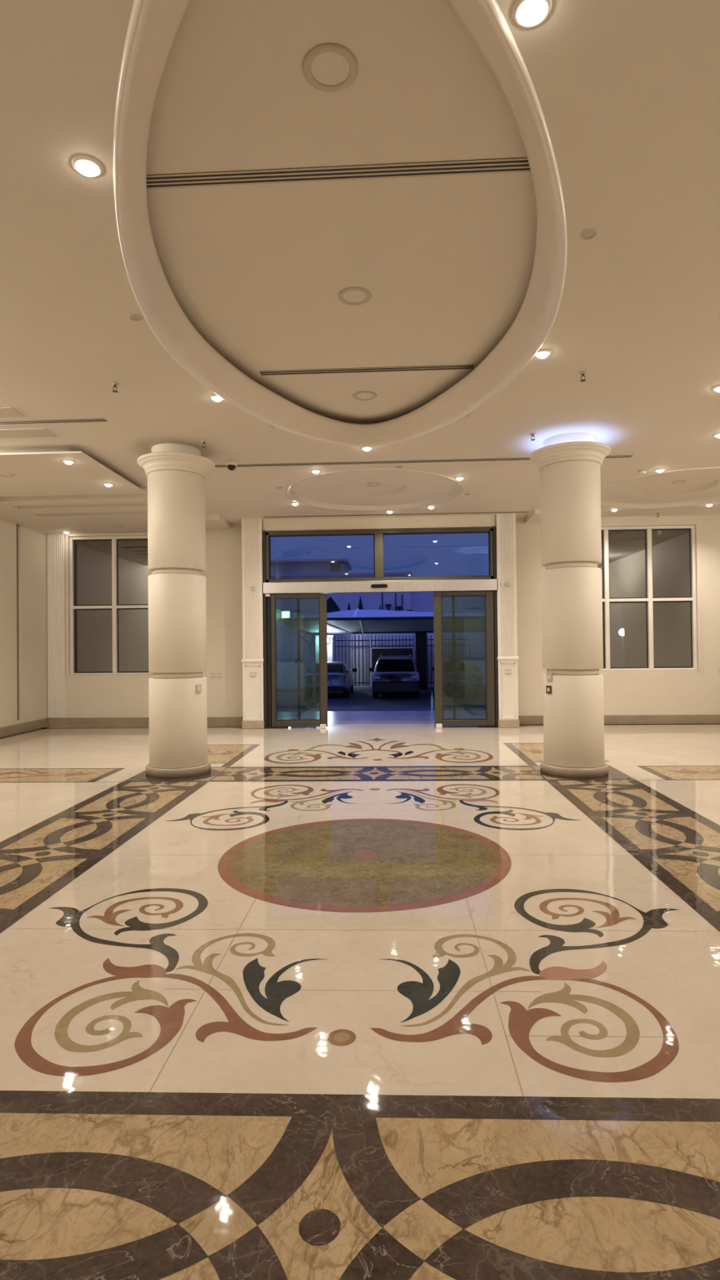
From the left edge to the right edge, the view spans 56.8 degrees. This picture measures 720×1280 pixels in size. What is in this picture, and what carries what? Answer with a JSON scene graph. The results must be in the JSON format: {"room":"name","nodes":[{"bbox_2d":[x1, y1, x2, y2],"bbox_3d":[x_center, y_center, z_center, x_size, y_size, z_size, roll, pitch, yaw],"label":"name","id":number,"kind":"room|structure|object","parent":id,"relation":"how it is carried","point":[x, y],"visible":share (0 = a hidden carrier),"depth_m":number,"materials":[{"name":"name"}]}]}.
{"room":"lobby","nodes":[
{"label":"lobby","id":0,"kind":"room"},
{"bbox_2d":[0,518,47,727],"bbox_3d":[-6.590,-0.542,3.567,0.250,4.200,18.450,-1,-1,3],"label":"wall","id":1,"kind":"structure","parent":0,"point":[23,549],"depth_m":11.92,"materials":[{"name":"paint"}]},
{"bbox_2d":[0,718,48,737],"bbox_3d":[-6.435,1.471,3.526,0.022,0.170,18.428,-1,-1,3],"label":"baseboard","id":2,"kind":"structure","parent":1,"relation":"attached to","point":[15,729],"depth_m":11.87,"materials":[{"name":"stone"}]},
{"bbox_2d":[0,451,231,533],"bbox_3d":[-4.351,-2.152,10.211,3.590,0.130,4.990,-1,-1,3],"label":"soffit","id":3,"kind":"structure","parent":0,"point":[46,494],"depth_m":10.04,"materials":[{"name":"paint"}]},
{"bbox_2d":[0,472,14,476],"bbox_3d":[-4.549,-2.124,8.564,0.200,0.010,0.200,-1,-1,3],"label":"ceiling light","id":4,"kind":"object","parent":3,"relation":"attached to","point":[3,474],"visible":1,"depth_m":8.56,"materials":[{"name":"paint"}]},
{"bbox_2d":[0,473,12,475],"bbox_3d":[-4.549,-2.127,8.564,0.140,0.004,0.140,-1,-1,7],"label":"diffuser","id":5,"kind":"object","parent":4,"relation":"attached to","point":[2,474],"depth_m":8.56,"materials":[{"name":"paint"}]},
{"bbox_2d":[62,459,75,464],"bbox_3d":[-3.496,-2.126,7.990,0.144,0.039,0.144,-1,-1,3],"label":"recessed light","id":6,"kind":"object","parent":3,"relation":"attached to","point":[66,461],"visible":1,"depth_m":7.96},
{"bbox_2d":[102,482,114,487],"bbox_3d":[-3.440,-2.113,9.109,0.144,0.039,0.144,-1,-1,3],"label":"recessed light","id":7,"kind":"object","parent":3,"relation":"attached to","point":[107,484],"visible":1,"depth_m":9.07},
{"bbox_2d":[110,524,121,527],"bbox_3d":[-4.405,-2.060,12.011,0.200,0.010,0.200,-1,-1,3],"label":"ceiling light","id":8,"kind":"object","parent":3,"relation":"attached to","point":[115,526],"visible":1,"depth_m":12.02,"materials":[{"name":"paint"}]},
{"bbox_2d":[0,724,719,1279],"bbox_3d":[-0.028,1.487,3.214,14.000,0.002,18.850,-1,-1,3],"label":"floor","id":9,"kind":"structure","parent":0,"point":[335,1002],"depth_m":2.67,"materials":[{"name":"beige stone"}]},
{"bbox_2d":[137,443,214,777],"bbox_3d":[-2.165,-0.346,7.903,0.892,3.818,0.892,-1,-1,3],"label":"column","id":10,"kind":"structure","parent":9,"relation":"on","point":[177,473],"depth_m":7.62,"materials":[{"name":"stone"}]},
{"bbox_2d":[195,684,201,692],"bbox_3d":[-1.866,0.559,7.719,0.015,0.090,0.082,-1,-1,31],"label":"wall plate","id":11,"kind":"object","parent":10,"relation":"attached to","point":[198,686],"visible":1,"depth_m":7.71,"materials":[{"name":"white plastic"}]},
{"bbox_2d":[529,432,610,777],"bbox_3d":[2.439,-0.395,7.672,0.892,3.818,0.892,-1,-1,3],"label":"column","id":12,"kind":"structure","parent":9,"relation":"on","point":[569,464],"depth_m":7.38,"materials":[{"name":"stone"}]},
{"bbox_2d":[546,685,551,693],"bbox_3d":[2.136,0.562,7.534,0.015,0.090,0.082,0,-1,-22],"label":"wall plate","id":13,"kind":"object","parent":12,"relation":"attached to","point":[548,688],"visible":1,"depth_m":7.52,"materials":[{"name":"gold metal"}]},
{"bbox_2d":[546,672,551,680],"bbox_3d":[2.139,0.416,7.524,0.015,0.090,0.082,0,-1,-24],"label":"wall plate","id":14,"kind":"object","parent":12,"relation":"attached to","point":[548,674],"visible":1,"depth_m":7.51,"materials":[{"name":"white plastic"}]},
{"bbox_2d":[0,0,719,524],"bbox_3d":[-0.051,-2.461,3.284,13.280,0.260,18.900,-1,-1,3],"label":"ceiling","id":15,"kind":"structure","parent":0,"point":[628,91],"depth_m":4.15,"materials":[{"name":"paint"}]},
{"bbox_2d":[0,407,25,417],"bbox_3d":[-3.987,-2.249,6.620,1.220,0.006,0.250,-1,-1,3],"label":"ceiling panel","id":16,"kind":"object","parent":15,"relation":"attached to","point":[4,411],"visible":1,"depth_m":6.62,"materials":[{"name":"paint"}]},
{"bbox_2d":[0,428,57,438],"bbox_3d":[-3.955,-2.242,7.249,1.220,0.006,0.270,-1,-1,3],"label":"ceiling panel","id":17,"kind":"object","parent":15,"relation":"attached to","point":[18,433],"visible":1,"depth_m":7.23,"materials":[{"name":"paint"}]},
{"bbox_2d":[0,418,107,424],"bbox_3d":[-3.448,-2.252,6.888,1.670,0.004,0.090,-1,-1,3],"label":"ceiling vent","id":18,"kind":"object","parent":15,"relation":"in","point":[75,420],"visible":1,"depth_m":6.87,"materials":[{"name":"grey metal"}]},
{"bbox_2d":[71,155,102,177],"bbox_3d":[-1.333,-2.298,3.257,0.144,0.039,0.144,-1,-1,3],"label":"recessed light","id":19,"kind":"object","parent":15,"relation":"in","point":[86,166],"visible":1,"depth_m":3.23,"materials":[{"name":"white glass"}]},
{"bbox_2d":[111,382,119,392],"bbox_3d":[-2.180,-2.241,5.923,0.068,0.073,0.068,-1,-1,3],"label":"sprinkler","id":20,"kind":"object","parent":15,"relation":"attached to","point":[115,384],"visible":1,"depth_m":5.91,"materials":[{"name":"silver metal"}]},
{"bbox_2d":[128,313,142,321],"bbox_3d":[-1.599,-2.294,4.742,0.104,0.008,0.104,-1,-1,3],"label":"recessed light","id":21,"kind":"object","parent":15,"relation":"in","point":[133,317],"visible":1,"depth_m":4.74,"materials":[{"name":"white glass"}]},
{"bbox_2d":[200,440,207,448],"bbox_3d":[-1.776,-2.226,7.584,0.068,0.073,0.068,-1,-1,3],"label":"sprinkler","id":22,"kind":"object","parent":15,"relation":"attached to","point":[203,442],"visible":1,"depth_m":7.58,"materials":[{"name":"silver metal"}]},
{"bbox_2d":[209,394,223,401],"bbox_3d":[-1.342,-2.263,6.261,0.144,0.039,0.144,-1,-1,3],"label":"recessed light","id":23,"kind":"object","parent":15,"relation":"in","point":[215,397],"visible":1,"depth_m":6.23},
{"bbox_2d":[226,460,237,471],"bbox_3d":[-1.623,-2.200,8.417,0.140,0.116,0.140,-1,-1,3],"label":"ceiling camera","id":24,"kind":"object","parent":15,"relation":"attached to","point":[231,464],"visible":1,"depth_m":8.37,"materials":[{"name":"white plastic"}]},
{"bbox_2d":[290,502,299,506],"bbox_3d":[-1.059,-2.212,10.873,0.144,0.039,0.144,-1,-1,3],"label":"recessed light","id":25,"kind":"object","parent":15,"relation":"in","point":[295,504],"visible":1,"depth_m":10.84,"materials":[{"name":"white glass"}]},
{"bbox_2d":[310,469,321,473],"bbox_3d":[-0.589,-2.240,8.886,0.144,0.039,0.144,-1,-1,3],"label":"recessed light","id":26,"kind":"object","parent":15,"relation":"in","point":[314,471],"visible":1,"depth_m":8.85,"materials":[{"name":"white glass"}]},
{"bbox_2d":[302,43,358,92],"bbox_3d":[-0.134,-2.588,3.020,0.252,0.010,0.252,-1,-1,3],"label":"ceiling speaker","id":27,"kind":"object","parent":15,"relation":"in","point":[327,67],"visible":1,"depth_m":3.01,"materials":[{"name":"paint"}]},
{"bbox_2d":[311,52,350,85],"bbox_3d":[-0.134,-2.591,3.020,0.176,0.004,0.176,-1,-1,29],"label":"diffuser","id":28,"kind":"object","parent":27,"relation":"attached to","point":[327,68],"depth_m":3.02,"materials":[{"name":"paint"}]},
{"bbox_2d":[146,157,530,189],"bbox_3d":[-0.138,-2.583,3.688,2.500,0.004,0.105,-1,-1,3],"label":"ceiling vent","id":29,"kind":"object","parent":15,"relation":"in","point":[517,164],"visible":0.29,"depth_m":3.69,"materials":[{"name":"grey metal"}]},
{"bbox_2d":[112,0,567,446],"bbox_3d":[-0.071,-2.396,4.772,2.972,0.208,6.043,-1,-1,3],"label":"trim","id":30,"kind":"structure","parent":15,"relation":"attached to","point":[153,25],"depth_m":4.11,"materials":[{"name":"paint"}]},
{"bbox_2d":[534,349,551,358],"bbox_3d":[1.478,-2.302,5.388,0.144,0.039,0.144,-1,-1,3],"label":"recessed light","id":31,"kind":"object","parent":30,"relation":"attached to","point":[542,353],"visible":1,"depth_m":5.36,"materials":[{"name":"white glass"}]},
{"bbox_2d":[337,286,371,305],"bbox_3d":[-0.040,-2.566,4.977,0.252,0.010,0.252,-1,-1,3],"label":"recessed light","id":32,"kind":"object","parent":15,"relation":"in","point":[354,295],"visible":1,"depth_m":4.97,"materials":[{"name":"paint"}]},
{"bbox_2d":[342,290,366,302],"bbox_3d":[-0.040,-2.569,4.977,0.176,0.004,0.176,0,-1,-23],"label":"diffuser","id":33,"kind":"object","parent":32,"relation":"attached to","point":[348,296],"depth_m":4.98,"materials":[{"name":"paint"}]},
{"bbox_2d":[352,391,377,400],"bbox_3d":[0.051,-2.544,6.945,0.252,0.010,0.252,-1,-1,3],"label":"recessed light","id":34,"kind":"object","parent":15,"relation":"in","point":[362,395],"visible":1,"depth_m":6.93,"materials":[{"name":"paint"}]},
{"bbox_2d":[356,393,373,399],"bbox_3d":[0.051,-2.547,6.945,0.176,0.004,0.176,-1,-1,29],"label":"diffuser","id":35,"kind":"object","parent":34,"relation":"attached to","point":[359,396],"depth_m":6.96,"materials":[{"name":"paint"}]},
{"bbox_2d":[259,364,474,375],"bbox_3d":[0.059,-2.554,6.304,2.020,0.004,0.100,-1,-1,3],"label":"ceiling vent","id":36,"kind":"object","parent":15,"relation":"in","point":[470,366],"visible":1,"depth_m":6.30,"materials":[{"name":"grey metal"}]},
{"bbox_2d":[360,446,373,451],"bbox_3d":[0.082,-2.258,7.892,0.144,0.039,0.144,-1,-1,3],"label":"recessed light","id":37,"kind":"object","parent":15,"relation":"in","point":[365,448],"visible":1,"depth_m":7.86,"materials":[{"name":"white glass"}]},
{"bbox_2d":[284,468,463,511],"bbox_3d":[0.208,-2.274,10.168,2.720,0.070,2.720,-1,-1,3],"label":"trim","id":38,"kind":"structure","parent":15,"relation":"attached to","point":[458,489],"depth_m":10.82,"materials":[{"name":"paint"}]},
{"bbox_2d":[367,482,380,486],"bbox_3d":[0.207,-2.373,10.170,0.200,0.010,0.200,-1,-1,3],"label":"recessed light","id":39,"kind":"object","parent":15,"relation":"in","point":[372,484],"visible":1,"depth_m":10.17,"materials":[{"name":"paint"}]},
{"bbox_2d":[236,457,530,466],"bbox_3d":[0.283,-2.271,8.504,3.760,0.005,0.116,-1,-1,3],"label":"ceiling vent","id":40,"kind":"object","parent":15,"relation":"in","point":[394,462],"depth_m":8.51,"materials":[{"name":"black metal"}]},
{"bbox_2d":[262,511,529,517],"bbox_3d":[0.623,-2.235,11.869,4.740,0.004,0.070,-1,-1,3],"label":"ceiling vent","id":41,"kind":"object","parent":15,"relation":"in","point":[528,511],"visible":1,"depth_m":11.87,"materials":[{"name":"brown metal"}]},
{"bbox_2d":[454,476,464,480],"bbox_3d":[1.396,-2.255,9.327,0.144,0.039,0.144,-1,-1,3],"label":"recessed light","id":42,"kind":"object","parent":15,"relation":"in","point":[459,478],"visible":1,"depth_m":9.30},
{"bbox_2d":[511,0,551,28],"bbox_3d":[0.640,-2.327,2.477,0.144,0.039,0.144,-1,-1,3],"label":"recessed light","id":43,"kind":"object","parent":15,"relation":"in","point":[532,13],"visible":1,"depth_m":2.46,"materials":[{"name":"white glass"}]},
{"bbox_2d":[529,432,536,440],"bbox_3d":[1.932,-2.265,7.438,0.068,0.073,0.068,-1,-1,3],"label":"sprinkler","id":44,"kind":"object","parent":15,"relation":"attached to","point":[532,434],"visible":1,"depth_m":7.43,"materials":[{"name":"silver metal"}]},
{"bbox_2d":[578,371,586,382],"bbox_3d":[1.938,-2.285,5.786,0.068,0.073,0.068,-1,-1,3],"label":"sprinkler","id":45,"kind":"object","parent":15,"relation":"attached to","point":[583,373],"visible":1,"depth_m":5.78,"materials":[{"name":"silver metal"}]},
{"bbox_2d":[579,228,598,239],"bbox_3d":[1.319,-2.334,3.835,0.104,0.008,0.104,-1,-1,3],"label":"smoke detector","id":46,"kind":"object","parent":15,"relation":"in","point":[589,233],"visible":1,"depth_m":3.83,"materials":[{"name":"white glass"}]},
{"bbox_2d":[604,454,633,457],"bbox_3d":[3.247,-2.303,8.352,0.319,0.005,0.109,-1,-1,3],"label":"ceiling vent","id":47,"kind":"object","parent":15,"relation":"in","point":[608,456],"depth_m":8.36,"materials":[{"name":"grey metal"}]},
{"bbox_2d":[637,469,646,474],"bbox_3d":[3.835,-2.278,9.045,0.116,0.049,0.116,-1,-1,3],"label":"smoke detector","id":48,"kind":"object","parent":15,"relation":"attached to","point":[641,471],"visible":1,"depth_m":9.01,"materials":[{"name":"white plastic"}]},
{"bbox_2d":[600,466,719,509],"bbox_3d":[4.905,-2.321,10.233,2.680,0.070,2.680,-1,-1,3],"label":"trim","id":49,"kind":"structure","parent":15,"relation":"attached to","point":[604,503],"depth_m":11.29,"materials":[{"name":"paint"}]},
{"bbox_2d":[654,468,666,472],"bbox_3d":[4.063,-2.285,9.013,0.144,0.039,0.144,-1,-1,3],"label":"recessed light","id":50,"kind":"object","parent":15,"relation":"in","point":[658,470],"visible":1,"depth_m":8.98,"materials":[{"name":"white glass"}]},
{"bbox_2d":[671,480,686,484],"bbox_3d":[4.904,-2.420,10.234,0.200,0.010,0.200,-1,-1,3],"label":"recessed light","id":51,"kind":"object","parent":15,"relation":"in","point":[676,482],"visible":1,"depth_m":10.22,"materials":[{"name":"paint"}]},
{"bbox_2d":[704,503,714,506],"bbox_3d":[5.920,-2.277,11.283,0.144,0.039,0.144,-1,-1,3],"label":"recessed light","id":52,"kind":"object","parent":15,"relation":"in","point":[706,504],"visible":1,"depth_m":11.25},
{"bbox_2d":[711,385,719,391],"bbox_3d":[3.328,-2.312,6.147,0.144,0.039,0.144,-1,-1,3],"label":"recessed light","id":53,"kind":"object","parent":15,"relation":"in","point":[717,388],"visible":1,"depth_m":6.13,"materials":[{"name":"white glass"}]},
{"bbox_2d":[712,432,719,438],"bbox_3d":[4.068,-2.303,7.521,0.144,0.039,0.144,-1,-1,3],"label":"recessed light","id":54,"kind":"object","parent":15,"relation":"in","point":[717,435],"visible":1,"depth_m":7.51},
{"bbox_2d":[46,514,719,718],"bbox_3d":[0.426,-0.509,12.381,13.380,4.200,0.640,-1,-1,3],"label":"wall","id":55,"kind":"structure","parent":0,"point":[633,692],"depth_m":12.31,"materials":[{"name":"paint"}]},
{"bbox_2d":[47,533,66,717],"bbox_3d":[-5.806,-0.278,12.746,0.330,3.528,0.028,-1,-1,3],"label":"strip","id":56,"kind":"object","parent":55,"relation":"attached to","point":[55,542],"visible":1,"depth_m":12.74,"materials":[{"name":"paint"}]},
{"bbox_2d":[65,532,205,675],"bbox_3d":[-4.279,-0.688,12.730,2.690,2.720,0.120,-1,-1,3],"label":"window","id":57,"kind":"structure","parent":55,"relation":"in","point":[109,597],"depth_m":12.80,"materials":[{"name":"paint"}]},
{"bbox_2d":[217,673,222,677],"bbox_3d":[-2.655,0.669,12.585,0.085,0.086,0.013,-1,-1,3],"label":"socket plate","id":58,"kind":"object","parent":55,"relation":"attached to","point":[219,675],"visible":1,"depth_m":12.58,"materials":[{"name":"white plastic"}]},
{"bbox_2d":[241,518,264,728],"bbox_3d":[-1.956,-0.299,12.145,0.400,3.819,0.145,-1,-1,3],"label":"pilaster","id":59,"kind":"object","parent":55,"relation":"attached to","point":[252,601],"visible":1,"depth_m":12.11,"materials":[{"name":"stone"}]},
{"bbox_2d":[249,671,256,676],"bbox_3d":[-1.944,0.626,12.098,0.110,0.086,0.013,-1,-1,3],"label":"socket plate","id":60,"kind":"object","parent":59,"relation":"attached to","point":[251,673],"visible":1,"depth_m":12.10,"materials":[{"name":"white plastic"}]},
{"bbox_2d":[262,526,497,728],"bbox_3d":[0.354,-0.215,12.078,4.219,3.605,0.285,-1,-1,3],"label":"door","id":61,"kind":"structure","parent":55,"relation":"in","point":[379,583],"depth_m":12.05,"materials":[{"name":"brown metal"}]},
{"bbox_2d":[271,593,328,728],"bbox_3d":[-1.106,0.382,12.092,1.021,2.439,0.100,-1,-1,3],"label":"door","id":62,"kind":"structure","parent":61,"relation":"attached to","point":[322,722],"depth_m":12.09,"materials":[{"name":"brown metal"}]},
{"bbox_2d":[433,591,495,728],"bbox_3d":[1.870,0.350,11.943,1.072,2.439,0.100,-1,-1,3],"label":"door","id":63,"kind":"structure","parent":61,"relation":"attached to","point":[440,721],"depth_m":11.94,"materials":[{"name":"brown metal"}]},
{"bbox_2d":[48,714,719,726],"bbox_3d":[0.450,1.506,12.416,12.840,0.170,0.022,-1,-1,3],"label":"baseboard","id":64,"kind":"structure","parent":55,"relation":"attached to","point":[684,718],"depth_m":12.28,"materials":[{"name":"stone"}]},
{"bbox_2d":[495,513,519,728],"bbox_3d":[2.632,-0.348,11.915,0.368,3.819,0.145,-1,-1,3],"label":"pilaster","id":65,"kind":"object","parent":55,"relation":"attached to","point":[505,523],"visible":1,"depth_m":11.88,"materials":[{"name":"stone"}]},
{"bbox_2d":[504,669,511,674],"bbox_3d":[2.635,0.567,11.868,0.110,0.086,0.013,-1,-1,3],"label":"socket plate","id":66,"kind":"object","parent":65,"relation":"attached to","point":[506,671],"visible":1,"depth_m":11.87,"materials":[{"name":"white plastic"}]},
{"bbox_2d":[597,521,701,671],"bbox_3d":[4.931,-0.786,12.267,2.555,2.720,0.120,-1,-1,3],"label":"window","id":67,"kind":"structure","parent":55,"relation":"in","point":[648,569],"depth_m":12.29,"materials":[{"name":"paint"}]},
{"bbox_2d":[524,508,540,523],"bbox_3d":[3.482,-2.226,11.890,0.890,0.100,0.850,-1,-1,3],"label":"soffit","id":68,"kind":"structure","parent":0,"point":[534,517],"depth_m":11.87,"materials":[{"name":"paint"}]},
{"label":"outside","id":69,"kind":"structure","parent":0,"visible":0},
{"bbox_2d":[276,688,485,711],"bbox_3d":[2.604,2.674,51.257,80.000,0.200,77.300,-1,-1,3],"label":"ground","id":70,"kind":"structure","parent":69,"point":[358,700],"depth_m":24.54,"materials":[{"name":"grey asphalt"}]},
{"bbox_2d":[315,635,333,662],"bbox_3d":[-1.699,1.083,31.315,0.960,2.599,0.480,-1,-1,3],"label":"pillar","id":71,"kind":"structure","parent":70,"relation":"on","point":[330,646],"depth_m":31.11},
{"bbox_2d":[303,661,356,697],"bbox_3d":[-1.262,1.635,28.441,2.190,1.419,4.585,-1,-1,3],"label":"sedan","id":72,"kind":"object","parent":70,"relation":"on","point":[340,677],"visible":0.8,"depth_m":26.27,"materials":[{"name":"grey metal"}]},
{"bbox_2d":[334,675,346,678],"bbox_3d":[-0.770,1.470,26.218,0.440,0.090,0.158,-1,-1,3],"label":"tail lamp","id":73,"kind":"object","parent":72,"relation":"attached to","point":[335,677],"depth_m":26.15,"materials":[{"name":"plastic"}]},
{"bbox_2d":[271,558,484,635],"bbox_3d":[2.434,-1.518,49.761,28.100,8.149,10.400,-1,-1,3],"label":"building","id":74,"kind":"structure","parent":70,"relation":"on","point":[420,602],"depth_m":45.30,"materials":[{"name":"metal"}]},
{"bbox_2d":[276,684,485,690],"bbox_3d":[1.615,2.274,31.659,32.000,0.159,0.548,-1,-1,3],"label":"kerb","id":75,"kind":"object","parent":70,"relation":"on","point":[357,687],"depth_m":31.61,"materials":[{"name":"concrete"}]},
{"bbox_2d":[334,635,369,686],"bbox_3d":[-0.364,1.010,31.789,1.660,2.409,0.050,-1,-1,3],"label":"railing","id":76,"kind":"object","parent":75,"relation":"on","point":[338,640],"visible":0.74,"depth_m":31.76,"materials":[{"name":"metal"}]},
{"bbox_2d":[370,647,413,686],"bbox_3d":[1.535,1.268,31.530,2.055,1.849,0.160,-1,-1,3],"label":"gate","id":77,"kind":"object","parent":75,"relation":"on","point":[375,652],"visible":0.36,"depth_m":31.54,"materials":[{"name":"metal"}]},
{"bbox_2d":[371,635,413,653],"bbox_3d":[1.553,0.990,31.693,2.020,2.409,0.050,-1,-1,3],"label":"railing","id":78,"kind":"object","parent":75,"relation":"on","point":[399,639],"visible":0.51,"depth_m":31.68,"materials":[{"name":"metal"}]},
{"bbox_2d":[426,634,470,685],"bbox_3d":[4.200,0.962,31.560,2.000,2.409,0.050,-1,-1,3],"label":"railing","id":79,"kind":"object","parent":75,"relation":"on","point":[448,639],"visible":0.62,"depth_m":31.54,"materials":[{"name":"metal"}]},
{"bbox_2d":[278,608,484,702],"bbox_3d":[1.653,0.506,26.947,8.714,3.584,8.100,-1,-1,3],"label":"shade canopy","id":80,"kind":"object","parent":70,"relation":"on","point":[348,621],"visible":0.74,"depth_m":27.49,"materials":[{"name":"fabric"}]},
{"bbox_2d":[276,710,486,724],"bbox_3d":[0.722,1.887,13.971,18.000,0.537,2.700,-1,-1,3],"label":"porch","id":81,"kind":"object","parent":70,"relation":"on","point":[334,717],"visible":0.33,"depth_m":14.11,"materials":[{"name":"stone"}]},
{"bbox_2d":[431,693,433,714],"bbox_3d":[1.571,1.370,14.540,0.050,0.492,0.030,-1,-1,3],"label":"glass panel","id":82,"kind":"object","parent":81,"relation":"on","point":[432,700],"visible":1,"depth_m":14.52,"materials":[{"name":"clear glass"}]},
{"bbox_2d":[368,654,422,697],"bbox_3d":[1.477,1.454,27.786,2.250,1.711,4.680,-1,-1,3],"label":"hatchback","id":83,"kind":"object","parent":70,"relation":"on","point":[392,673],"visible":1,"depth_m":25.57,"materials":[{"name":"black metal"}]},
{"bbox_2d":[373,675,380,679],"bbox_3d":[0.651,1.443,25.600,0.240,0.100,0.090,-1,-1,3],"label":"tail lamp","id":84,"kind":"object","parent":83,"relation":"attached to","point":[375,677],"depth_m":25.57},
{"bbox_2d":[414,632,426,689],"bbox_3d":[2.862,0.960,31.137,0.610,2.749,0.380,-1,-1,3],"label":"gate pillar","id":85,"kind":"structure","parent":70,"relation":"on","point":[420,637],"depth_m":30.99,"materials":[{"name":"metal"}]},
{"bbox_2d":[444,642,462,697],"bbox_3d":[3.030,1.143,21.862,0.760,2.163,0.777,-1,-1,3],"label":"shrub","id":86,"kind":"object","parent":70,"relation":"on","point":[451,644],"visible":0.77,"depth_m":21.83,"materials":[{"name":"green plant"}]},
{"bbox_2d":[431,660,484,695],"bbox_3d":[4.201,1.581,28.566,2.190,1.419,4.585,-1,-1,3],"label":"sedan","id":87,"kind":"object","parent":70,"relation":"on","point":[472,678],"visible":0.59,"depth_m":26.34,"materials":[{"name":"grey metal"}]},
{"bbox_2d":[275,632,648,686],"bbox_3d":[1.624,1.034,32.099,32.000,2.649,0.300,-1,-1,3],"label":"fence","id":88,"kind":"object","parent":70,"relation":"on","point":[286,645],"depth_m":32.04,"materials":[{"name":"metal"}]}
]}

